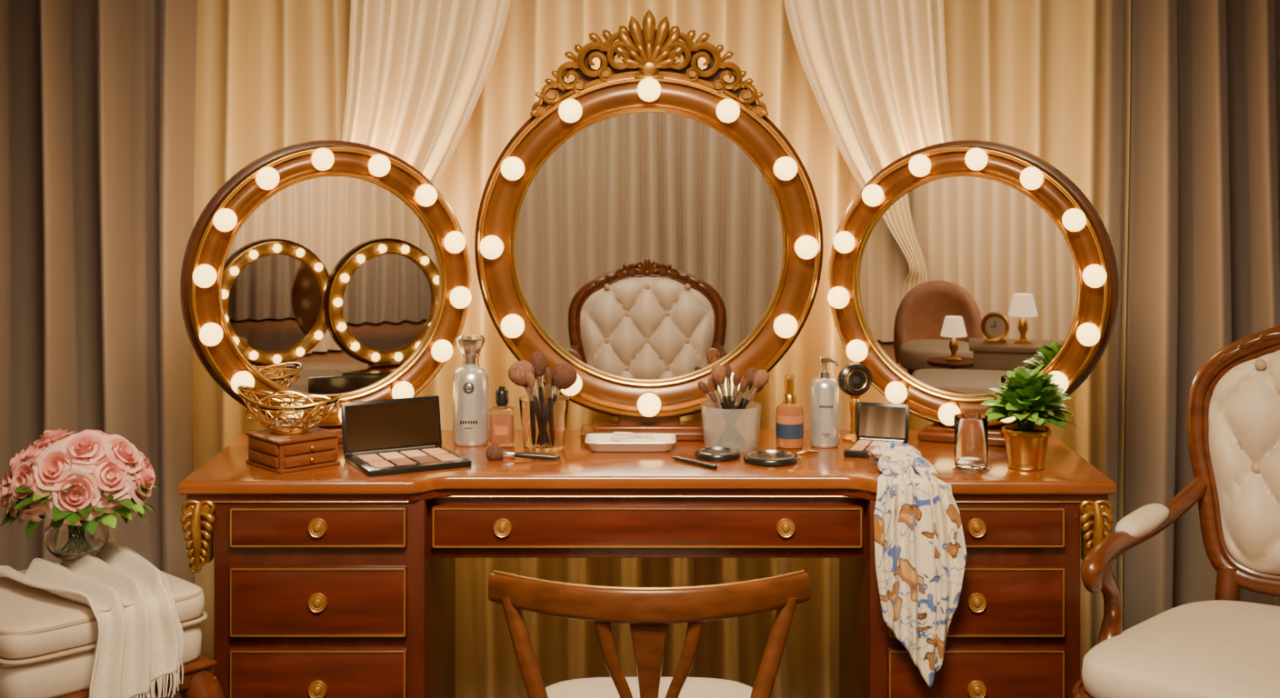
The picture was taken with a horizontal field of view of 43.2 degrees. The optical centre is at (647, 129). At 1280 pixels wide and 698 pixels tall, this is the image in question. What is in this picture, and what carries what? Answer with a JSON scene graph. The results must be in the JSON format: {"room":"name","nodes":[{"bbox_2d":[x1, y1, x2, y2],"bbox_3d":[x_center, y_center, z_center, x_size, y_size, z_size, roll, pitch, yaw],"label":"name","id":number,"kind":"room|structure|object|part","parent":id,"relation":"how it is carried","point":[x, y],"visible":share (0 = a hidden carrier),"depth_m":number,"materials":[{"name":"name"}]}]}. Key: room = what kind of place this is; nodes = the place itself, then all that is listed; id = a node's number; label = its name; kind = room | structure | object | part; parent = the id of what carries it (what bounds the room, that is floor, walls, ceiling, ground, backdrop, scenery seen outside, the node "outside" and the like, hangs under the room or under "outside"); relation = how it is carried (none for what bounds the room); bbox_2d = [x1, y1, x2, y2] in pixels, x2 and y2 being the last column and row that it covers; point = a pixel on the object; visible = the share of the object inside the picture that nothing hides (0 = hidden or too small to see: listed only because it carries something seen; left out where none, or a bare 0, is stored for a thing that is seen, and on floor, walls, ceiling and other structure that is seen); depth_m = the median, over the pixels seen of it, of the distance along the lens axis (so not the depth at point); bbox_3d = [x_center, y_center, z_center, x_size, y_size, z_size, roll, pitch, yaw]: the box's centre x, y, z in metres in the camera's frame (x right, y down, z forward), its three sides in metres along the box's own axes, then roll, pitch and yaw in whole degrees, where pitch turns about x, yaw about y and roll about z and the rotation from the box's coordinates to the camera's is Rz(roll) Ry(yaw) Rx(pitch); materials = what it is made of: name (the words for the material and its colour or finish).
{"room":"dressing room","nodes":[
{"label":"dressing room","id":0,"kind":"room"},
{"bbox_3d":[0.000,1.505,0.690,8.600,0.100,6.980,0,0,0],"label":"floor","id":1,"kind":"structure","parent":0,"visible":0},
{"bbox_2d":[0,562,224,697],"bbox_3d":[-1.055,1.142,2.935,0.427,0.627,0.427,0,0,-45],"label":"upholstered ottoman","id":2,"kind":"object","parent":1,"relation":"on","point":[48,641],"visible":0.49,"depth_m":2.76,"materials":[{"name":"beige fabric"}]},
{"bbox_2d":[0,540,184,697],"bbox_3d":[-0.995,0.925,2.928,0.395,0.265,0.267,0,0,45],"label":"fringed throw","id":3,"kind":"object","parent":2,"relation":"on","point":[141,639],"visible":0.97,"depth_m":2.82,"materials":[{"name":"beige fabric"}]},
{"bbox_2d":[0,428,155,562],"bbox_3d":[-1.077,0.686,3.043,0.298,0.242,0.268,0,0,0],"label":"bouquet","id":4,"kind":"object","parent":3,"relation":"on","point":[81,480],"visible":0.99,"depth_m":2.99,"materials":[{"name":"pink plant"}]},
{"bbox_2d":[42,517,109,562],"bbox_3d":[-1.076,0.770,3.045,0.120,0.075,0.120,0,0,0],"label":"glass bowl","id":5,"kind":"object","parent":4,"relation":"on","point":[70,544],"depth_m":3.00,"materials":[{"name":"clear glass"}]},
{"bbox_3d":[-1.055,1.209,2.935,0.427,0.493,0.427,0,0,-45],"label":"frame","id":6,"kind":"part","parent":2,"relation":"part of","materials":[{"name":"brown wood"}]},
{"bbox_2d":[340,0,510,185],"bbox_3d":[-0.540,0.090,3.715,0.681,2.670,0.069,0,0,0],"label":"drape","id":7,"kind":"object","parent":1,"relation":"on","point":[419,70],"visible":0.23,"depth_m":3.72,"materials":[{"name":"white fabric"}]},
{"bbox_2d":[178,430,1116,697],"bbox_3d":[0.000,1.065,3.366,1.800,0.780,0.547,0,0,0],"label":"vanity desk","id":8,"kind":"object","parent":1,"relation":"on","point":[338,581],"visible":0.91,"depth_m":3.12,"materials":[{"name":"brown wood"}]},
{"bbox_2d":[245,427,340,473],"bbox_3d":[-0.712,0.643,3.257,0.140,0.064,0.148,0,0,-42],"label":"jewelry box","id":9,"kind":"object","parent":8,"relation":"on","point":[318,447],"visible":0.95,"depth_m":3.21,"materials":[{"name":"brown wood"}]},
{"bbox_2d":[237,385,342,434],"bbox_3d":[-0.722,0.564,3.260,0.215,0.091,0.136,0,0,6],"label":"basket","id":10,"kind":"object","parent":9,"relation":"on","point":[283,414],"visible":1,"depth_m":3.23,"materials":[{"name":"gold metal"}]},
{"bbox_2d":[180,140,471,443],"bbox_3d":[-0.682,0.348,3.499,0.630,0.652,0.122,0,0,-22],"label":"vanity mirror","id":11,"kind":"object","parent":8,"relation":"on","point":[320,267],"visible":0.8,"depth_m":3.48,"materials":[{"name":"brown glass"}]},
{"bbox_2d":[221,176,439,395],"bbox_3d":[-0.680,0.337,3.496,0.482,0.482,0.010,0,0,-22],"label":"mirror glass","id":12,"kind":"object","parent":11,"relation":"attached to","point":[331,285],"depth_m":3.49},
{"bbox_2d":[340,395,471,476],"bbox_3d":[-0.490,0.617,3.274,0.212,0.114,0.201,0,0,-27],"label":"palette","id":13,"kind":"object","parent":8,"relation":"on","point":[399,435],"visible":1,"depth_m":3.33,"materials":[{"name":"black plastic"}]},
{"bbox_3d":[-0.530,0.612,3.352,0.212,0.103,0.027,0,0,-27],"label":"lid","id":14,"kind":"part","parent":13,"relation":"part of","materials":[{"name":"black plastic"}]},
{"bbox_2d":[344,399,439,450],"bbox_3d":[-0.528,0.611,3.348,0.198,0.089,0.021,0,0,-27],"label":"mirror","id":15,"kind":"object","parent":13,"relation":"on","point":[387,425],"depth_m":3.35,"materials":[{"name":"clear glass"}]},
{"bbox_2d":[451,333,489,446],"bbox_3d":[-0.380,0.558,3.474,0.079,0.233,0.082,0,0,0],"label":"lotion bottle","id":16,"kind":"object","parent":8,"relation":"on","point":[470,383],"visible":1,"depth_m":3.44,"materials":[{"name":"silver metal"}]},
{"bbox_2d":[489,386,514,447],"bbox_3d":[-0.310,0.611,3.444,0.052,0.127,0.035,0,0,0],"label":"perfume bottle","id":17,"kind":"object","parent":8,"relation":"on","point":[502,415],"visible":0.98,"depth_m":3.43,"materials":[{"name":"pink glass"}]},
{"bbox_3d":[-0.310,0.632,3.445,0.052,0.084,0.034,0,0,0],"label":"glass","id":18,"kind":"part","parent":17,"relation":"part of","materials":[{"name":"orange glass"}]},
{"bbox_2d":[486,444,559,460],"bbox_3d":[-0.254,0.661,3.300,0.152,0.037,0.030,0,0,0],"label":"makeup brush","id":19,"kind":"object","parent":8,"relation":"on","point":[494,452],"visible":1,"depth_m":3.29,"materials":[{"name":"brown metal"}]},
{"bbox_2d":[508,350,577,452],"bbox_3d":[-0.221,0.572,3.413,0.119,0.204,0.114,0,0,-45],"label":"cup","id":20,"kind":"object","parent":8,"relation":"on","point":[544,417],"visible":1,"depth_m":3.39,"materials":[{"name":"clear glass"}]},
{"bbox_2d":[584,431,676,451],"bbox_3d":[-0.035,0.657,3.415,0.192,0.035,0.104,0,0,0],"label":"tray","id":21,"kind":"object","parent":8,"relation":"on","point":[617,441],"visible":1,"depth_m":3.39,"materials":[{"name":"beige ceramic"}]},
{"bbox_3d":[0.000,0.709,3.370,1.776,0.016,0.516,0,0,0],"label":"moulding","id":22,"kind":"part","parent":8,"relation":"part of","materials":[{"name":"brown wood"}]},
{"bbox_3d":[0.000,0.778,3.168,0.846,0.084,0.022,0,0,0],"label":"drawer","id":23,"kind":"part","parent":8,"relation":"part of","materials":[{"name":"brown wood"}]},
{"bbox_2d":[474,10,823,440],"bbox_3d":[0.004,0.206,3.534,0.770,0.937,0.123,0,0,0],"label":"vanity mirror","id":24,"kind":"object","parent":8,"relation":"on","point":[648,226],"visible":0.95,"depth_m":3.53,"materials":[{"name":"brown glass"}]},
{"bbox_2d":[514,111,783,379],"bbox_3d":[0.004,0.254,3.531,0.594,0.594,0.010,0,0,0],"label":"mirror glass","id":25,"kind":"object","parent":24,"relation":"attached to","point":[649,245],"depth_m":3.53,"materials":[{"name":"mirror"}]},
{"bbox_2d":[671,456,717,469],"bbox_3d":[0.092,0.670,3.255,0.011,0.010,0.131,0,0,-41],"label":"pencil","id":26,"kind":"object","parent":8,"relation":"on","point":[677,458],"visible":1,"depth_m":3.25,"materials":[{"name":"black plastic"}]},
{"bbox_2d":[694,447,740,461],"bbox_3d":[0.145,0.667,3.325,0.094,0.014,0.094,0,0,0],"label":"powder compact","id":27,"kind":"object","parent":8,"relation":"on","point":[708,454],"visible":1,"depth_m":3.30,"materials":[{"name":"black plastic"}]},
{"bbox_2d":[698,363,769,452],"bbox_3d":[0.179,0.584,3.426,0.133,0.182,0.128,0,0,-34],"label":"cup","id":28,"kind":"object","parent":8,"relation":"on","point":[734,423],"visible":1,"depth_m":3.39,"materials":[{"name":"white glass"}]},
{"bbox_2d":[743,450,799,467],"bbox_3d":[0.252,0.667,3.285,0.112,0.014,0.112,0,0,0],"label":"powder compact","id":29,"kind":"object","parent":8,"relation":"on","point":[770,458],"visible":1,"depth_m":3.26,"materials":[{"name":"black plastic"}]},
{"bbox_2d":[775,374,803,449],"bbox_3d":[0.303,0.598,3.435,0.060,0.153,0.060,0,0,0],"label":"bottle","id":30,"kind":"object","parent":8,"relation":"on","point":[789,415],"visible":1,"depth_m":3.41,"materials":[{"name":"orange glass"}]},
{"bbox_3d":[0.303,0.542,3.435,0.023,0.041,0.023,0,0,0],"label":"dropper bulb","id":31,"kind":"part","parent":30,"relation":"part of","materials":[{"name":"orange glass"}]},
{"bbox_2d":[797,450,818,453],"bbox_3d":[0.334,0.670,3.360,0.046,0.008,0.008,0,0,-17],"label":"hair clip","id":32,"kind":"object","parent":8,"relation":"on","point":[804,451],"visible":1,"depth_m":3.36,"materials":[{"name":"gold metal"}]},
{"bbox_2d":[810,356,839,448],"bbox_3d":[0.379,0.580,3.450,0.063,0.190,0.064,0,0,0],"label":"pump bottle","id":33,"kind":"object","parent":8,"relation":"on","point":[824,388],"visible":1,"depth_m":3.42,"materials":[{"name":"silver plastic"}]},
{"bbox_2d":[837,362,872,441],"bbox_3d":[0.452,0.591,3.520,0.080,0.166,0.052,0,0,-20],"label":"mirror","id":34,"kind":"object","parent":8,"relation":"on","point":[855,379],"visible":0.89,"depth_m":3.51,"materials":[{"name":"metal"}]},
{"bbox_2d":[843,401,909,458],"bbox_3d":[0.483,0.631,3.391,0.112,0.088,0.160,0,0,18],"label":"palette","id":35,"kind":"object","parent":8,"relation":"on","point":[877,424],"visible":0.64,"depth_m":3.45,"materials":[{"name":"black plastic"}]},
{"bbox_2d":[859,405,905,438],"bbox_3d":[0.503,0.624,3.453,0.098,0.063,0.015,0,0,18],"label":"mirror","id":36,"kind":"object","parent":35,"relation":"on","point":[875,421],"depth_m":3.45,"materials":[{"name":"clear glass"}]},
{"bbox_3d":[0.504,0.625,3.457,0.112,0.076,0.022,0,0,18],"label":"lid","id":37,"kind":"part","parent":35,"relation":"part of","materials":[{"name":"black plastic"}]},
{"bbox_2d":[868,441,966,689],"bbox_3d":[0.516,0.846,3.170,0.173,0.424,0.252,0,0,0],"label":"scarf","id":38,"kind":"object","parent":8,"relation":"on","point":[920,548],"visible":1,"depth_m":3.06,"materials":[{"name":"fabric"}]},
{"bbox_2d":[952,413,989,472],"bbox_3d":[0.645,0.622,3.215,0.072,0.104,0.072,0,0,0],"label":"glass tumbler","id":39,"kind":"object","parent":8,"relation":"on","point":[971,430],"visible":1,"depth_m":3.19,"materials":[{"name":"clear glass"}]},
{"bbox_2d":[827,140,1119,447],"bbox_3d":[0.692,0.348,3.499,0.630,0.652,0.122,0,0,22],"label":"vanity mirror","id":40,"kind":"object","parent":8,"relation":"on","point":[956,266],"visible":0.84,"depth_m":3.48,"materials":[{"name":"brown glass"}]},
{"bbox_2d":[859,176,1077,395],"bbox_3d":[0.690,0.337,3.496,0.482,0.482,0.010,0,0,22],"label":"mirror glass","id":41,"kind":"object","parent":40,"relation":"attached to","point":[965,282],"depth_m":3.49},
{"bbox_2d":[980,364,1077,470],"bbox_3d":[0.755,0.570,3.227,0.195,0.208,0.211,0,0,0],"label":"potted plant","id":42,"kind":"object","parent":8,"relation":"on","point":[1034,393],"visible":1,"depth_m":3.19,"materials":[{"name":"green plant"}]},
{"bbox_3d":[0.757,0.634,3.225,0.097,0.079,0.097,0,0,0],"label":"gold pot","id":43,"kind":"part","parent":42,"relation":"part of","materials":[{"name":"gold metal"}]},
{"bbox_2d":[488,570,809,697],"bbox_3d":[0.003,1.093,2.807,0.535,0.718,0.448,0,0,0],"label":"desk chair","id":44,"kind":"object","parent":1,"relation":"on","point":[648,611],"visible":1,"depth_m":2.62,"materials":[{"name":"brown wood"}]},
{"bbox_2d":[545,677,752,697],"bbox_3d":[0.003,1.040,2.835,0.430,0.060,0.370,0,0,0],"label":"seat cushion","id":45,"kind":"object","parent":44,"relation":"on","point":[596,687],"depth_m":2.92,"materials":[{"name":"beige fabric"}]},
{"bbox_2d":[192,0,1130,697],"bbox_3d":[0.000,0.085,3.896,2.341,2.700,0.166,0,0,0],"label":"curtain","id":46,"kind":"object","parent":1,"relation":"on","point":[1030,76],"visible":0.29,"depth_m":3.92,"materials":[{"name":"beige fabric"}]},
{"bbox_2d":[783,0,953,188],"bbox_3d":[0.540,0.090,3.715,0.681,2.670,0.069,0,0,0],"label":"drape","id":47,"kind":"object","parent":1,"relation":"on","point":[875,70],"visible":0.2,"depth_m":3.72,"materials":[{"name":"white fabric"}]},
{"bbox_2d":[1071,325,1279,697],"bbox_3d":[1.164,0.896,2.846,0.688,1.121,0.683,0,0,35],"label":"armchair","id":48,"kind":"object","parent":1,"relation":"on","point":[1225,646],"visible":1,"depth_m":3.08,"materials":[{"name":"beige fabric"}]},
{"bbox_3d":[1.141,1.213,2.813,0.688,0.486,0.603,0,0,35],"label":"seat frame","id":49,"kind":"part","parent":48,"relation":"part of","materials":[{"name":"brown wood"}]},
{"bbox_2d":[1081,600,1279,697],"bbox_3d":[1.145,0.943,2.819,0.657,0.118,0.560,0,0,35],"label":"seat cushion","id":50,"kind":"object","parent":48,"relation":"on","point":[1205,649],"depth_m":2.77,"materials":[{"name":"beige fabric"}]},
{"bbox_3d":[1.324,0.907,3.074,0.593,1.082,0.125,0,0,35],"label":"frame","id":51,"kind":"part","parent":48,"relation":"part of","materials":[{"name":"brown wood"}]},
{"bbox_3d":[-4.250,0.055,0.690,0.100,2.800,6.780,0,0,0],"label":"wall","id":52,"kind":"structure","parent":0,"visible":0},
{"bbox_2d":[0,0,197,697],"bbox_3d":[-2.615,0.085,3.845,3.090,2.700,0.169,0,0,0],"label":"curtain","id":53,"kind":"object","parent":52,"relation":"hanging from","point":[97,97],"visible":0.69,"depth_m":3.85,"materials":[{"name":"brown fabric"}]},
{"bbox_3d":[4.250,0.055,0.690,0.100,2.800,6.780,0,0,0],"label":"wall","id":54,"kind":"structure","parent":0,"visible":0},
{"bbox_2d":[1102,0,1279,631],"bbox_3d":[2.615,0.085,3.865,3.090,2.700,0.169,0,0,0],"label":"curtain","id":55,"kind":"object","parent":54,"relation":"hanging from","point":[1204,236],"visible":0.66,"depth_m":3.84,"materials":[{"name":"brown fabric"}]}
]}

